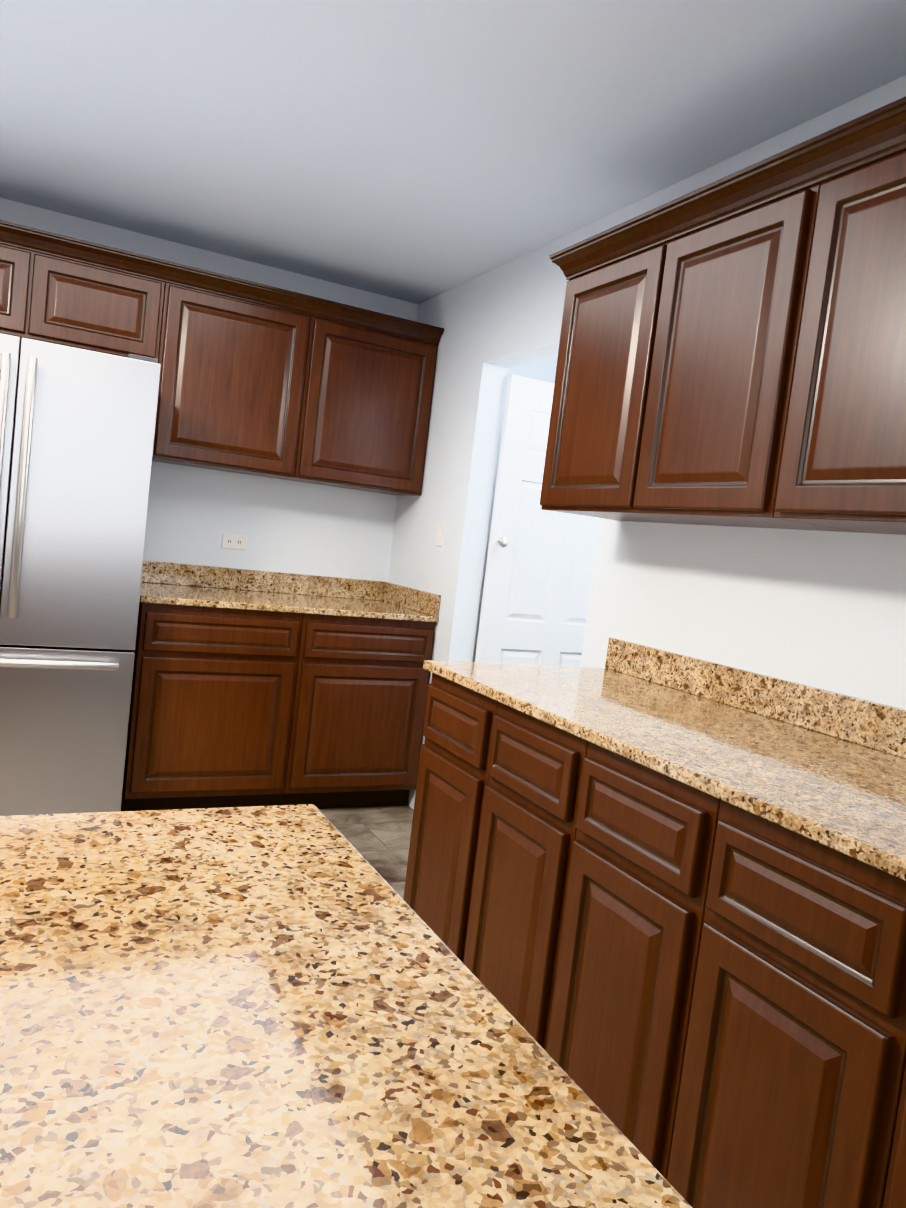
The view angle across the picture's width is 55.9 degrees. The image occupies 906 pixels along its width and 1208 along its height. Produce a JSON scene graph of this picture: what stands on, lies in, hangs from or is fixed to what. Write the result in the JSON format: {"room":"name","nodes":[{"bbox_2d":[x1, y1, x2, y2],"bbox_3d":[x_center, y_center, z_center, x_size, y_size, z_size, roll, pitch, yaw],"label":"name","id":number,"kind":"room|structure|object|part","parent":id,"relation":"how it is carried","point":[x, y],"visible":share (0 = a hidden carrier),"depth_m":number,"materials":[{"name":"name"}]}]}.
{"room":"kitchen","nodes":[
{"label":"kitchen","id":0,"kind":"room"},
{"bbox_2d":[0,198,557,661],"bbox_3d":[-0.873,-0.368,4.220,3.410,2.440,0.120,5,5,-27],"label":"wall","id":1,"kind":"structure","parent":0,"point":[194,514],"depth_m":4.10,"materials":[{"name":"white paint"}]},
{"bbox_2d":[0,228,39,343],"bbox_3d":[-1.921,-1.253,3.319,0.491,0.370,0.322,5,5,-27],"label":"upper cabinet","id":2,"kind":"object","parent":1,"relation":"attached to","point":[17,249],"depth_m":3.27,"materials":[{"name":"brown wood"}]},
{"bbox_2d":[32,236,163,357],"bbox_3d":[-1.486,-1.219,3.544,0.491,0.370,0.322,5,5,-27],"label":"upper cabinet","id":3,"kind":"object","parent":1,"relation":"attached to","point":[91,299],"depth_m":3.40,"materials":[{"name":"brown wood"}]},
{"bbox_2d":[152,268,315,479],"bbox_3d":[-1.013,-0.986,3.815,0.624,0.760,0.322,5,5,-27],"label":"upper cabinet","id":4,"kind":"object","parent":1,"relation":"attached to","point":[259,379],"depth_m":3.67,"materials":[{"name":"brown wood"}]},
{"bbox_2d":[221,533,246,549],"bbox_3d":[-1.043,-0.297,4.070,0.115,0.070,0.007,5,5,-27],"label":"outlet","id":5,"kind":"object","parent":1,"relation":"attached to","point":[232,541],"visible":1,"depth_m":4.07,"materials":[{"name":"white plastic"}]},
{"bbox_2d":[141,560,440,616],"bbox_3d":[-0.776,-0.074,3.875,1.290,0.100,0.643,5,5,-27],"label":"backsplash","id":6,"kind":"structure","parent":1,"relation":"attached to","point":[425,602],"depth_m":4.12,"materials":[{"name":"stone"}]},
{"bbox_2d":[290,304,442,495],"bbox_3d":[-0.456,-0.942,4.103,0.634,0.760,0.322,5,5,-27],"label":"upper cabinet","id":7,"kind":"object","parent":1,"relation":"attached to","point":[370,389],"depth_m":3.96,"materials":[{"name":"brown wood"}]},
{"bbox_2d":[319,805,413,898],"bbox_3d":[-0.680,1.125,1.275,6.100,0.050,6.420,5,5,-27],"label":"floor","id":8,"kind":"structure","parent":0,"point":[377,838],"depth_m":3.60,"materials":[{"name":"tile"}]},
{"bbox_2d":[0,333,160,815],"bbox_3d":[-1.714,-0.069,3.246,0.908,1.793,0.829,5,5,-27],"label":"refrigerator","id":9,"kind":"object","parent":8,"relation":"on","point":[77,430],"visible":0.9,"depth_m":3.03,"materials":[{"name":"silver metal"}]},
{"bbox_2d":[121,602,308,810],"bbox_3d":[-1.110,0.420,3.771,0.649,0.888,0.642,5,5,-27],"label":"base cabinet","id":10,"kind":"object","parent":8,"relation":"on","point":[237,708],"depth_m":3.48,"materials":[{"name":"brown wood"}]},
{"bbox_2d":[140,582,438,621],"bbox_3d":[-0.782,-0.011,3.877,1.290,0.026,0.648,5,5,-27],"label":"countertop","id":11,"kind":"structure","parent":10,"relation":"on","point":[158,593],"depth_m":3.73,"materials":[{"name":"stone"}]},
{"bbox_2d":[289,614,435,808],"bbox_3d":[-0.543,0.465,4.064,0.629,0.888,0.642,5,5,-27],"label":"base cabinet","id":12,"kind":"object","parent":8,"relation":"on","point":[364,683],"depth_m":3.78,"materials":[{"name":"brown wood"}]},
{"bbox_2d":[403,673,482,949],"bbox_3d":[0.250,0.674,2.463,0.662,0.888,0.382,5,5,-27],"label":"base cabinet","id":13,"kind":"object","parent":8,"relation":"on","point":[442,804],"depth_m":2.30,"materials":[{"name":"brown wood"}]},
{"bbox_2d":[423,660,905,880],"bbox_3d":[0.632,0.307,1.775,0.668,0.026,1.880,5,5,-27],"label":"countertop","id":14,"kind":"structure","parent":13,"relation":"on","point":[848,798],"depth_m":1.72,"materials":[{"name":"stone"}]},
{"bbox_2d":[451,695,570,1034],"bbox_3d":[0.421,0.718,2.125,0.662,0.888,0.380,5,5,-27],"label":"base cabinet","id":15,"kind":"object","parent":8,"relation":"on","point":[521,758],"depth_m":1.98,"materials":[{"name":"brown wood"}]},
{"bbox_2d":[531,734,698,1158],"bbox_3d":[0.592,0.763,1.788,0.662,0.888,0.381,5,5,-27],"label":"base cabinet","id":16,"kind":"object","parent":8,"relation":"on","point":[627,827],"depth_m":1.64,"materials":[{"name":"brown wood"}]},
{"bbox_2d":[647,790,905,1207],"bbox_3d":[0.763,0.807,1.452,0.662,0.888,0.379,5,5,-27],"label":"base cabinet","id":17,"kind":"object","parent":8,"relation":"on","point":[699,995],"depth_m":1.30,"materials":[{"name":"brown wood"}]},
{"bbox_2d":[855,885,905,1207],"bbox_3d":[0.923,0.849,1.136,0.662,0.888,0.334,5,5,-27],"label":"base cabinet","id":18,"kind":"object","parent":8,"relation":"on","point":[882,1170],"depth_m":1.14,"materials":[{"name":"brown wood"}]},
{"bbox_3d":[-1.172,0.666,0.280,2.248,0.888,0.560,5,5,-27],"label":"base cabinet","id":19,"kind":"object","parent":8,"relation":"on","visible":0},
{"bbox_2d":[0,804,691,1207],"bbox_3d":[-1.029,0.229,0.175,2.343,0.026,1.495,5,5,-27],"label":"countertop","id":20,"kind":"structure","parent":19,"relation":"on","point":[276,1006],"depth_m":0.57,"materials":[{"name":"stone"}]},
{"bbox_2d":[0,0,905,303],"bbox_3d":[-0.392,-1.342,1.095,6.100,0.050,6.420,5,5,-27],"label":"ceiling","id":21,"kind":"structure","parent":0,"point":[414,150],"depth_m":2.40,"materials":[{"name":"white paint"}]},
{"bbox_2d":[388,75,905,809],"bbox_3d":[1.087,0.036,1.801,0.120,2.440,6.020,5,5,-27],"label":"wall","id":22,"kind":"structure","parent":0,"point":[822,609],"depth_m":2.62,"materials":[{"name":"white paint"}]},
{"bbox_2d":[436,521,445,546],"bbox_3d":[-0.059,-0.323,3.927,0.010,0.115,0.070,5,5,-27],"label":"light switch","id":23,"kind":"object","parent":22,"relation":"attached to","point":[440,534],"visible":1,"depth_m":3.92,"materials":[{"name":"white plastic"}]},
{"bbox_2d":[475,374,598,666],"bbox_3d":[0.484,0.022,3.940,0.760,2.000,0.082,5,5,-27],"label":"hall door","id":24,"kind":"structure","parent":22,"relation":"in","point":[537,587],"depth_m":3.84,"materials":[{"name":"white paint"}]},
{"bbox_3d":[0.216,-0.273,3.748,0.050,0.050,0.052,5,5,-27],"label":"hall door knob","id":25,"kind":"part","parent":24,"relation":"part of","materials":[{"name":"silver metal"}]},
{"bbox_2d":[540,216,659,522],"bbox_3d":[0.542,-0.619,2.467,0.322,0.735,0.457,5,5,-27],"label":"upper cabinet","id":26,"kind":"object","parent":22,"relation":"attached to","point":[609,283],"depth_m":2.39,"materials":[{"name":"brown wood"}]},
{"bbox_2d":[620,152,807,529],"bbox_3d":[0.747,-0.566,2.062,0.322,0.735,0.458,5,5,-27],"label":"upper cabinet","id":27,"kind":"object","parent":22,"relation":"attached to","point":[732,350],"depth_m":1.99,"materials":[{"name":"brown wood"}]},
{"bbox_2d":[605,637,905,757],"bbox_3d":[0.926,0.267,1.919,0.020,0.100,1.880,5,5,-27],"label":"backsplash","id":28,"kind":"structure","parent":22,"relation":"attached to","point":[874,725],"depth_m":2.15,"materials":[{"name":"stone"}]},
{"bbox_2d":[756,112,905,534],"bbox_3d":[0.950,-0.513,1.661,0.322,0.735,0.447,5,5,-27],"label":"upper cabinet","id":29,"kind":"object","parent":22,"relation":"attached to","point":[835,446],"depth_m":1.67,"materials":[{"name":"brown wood"}]}
]}

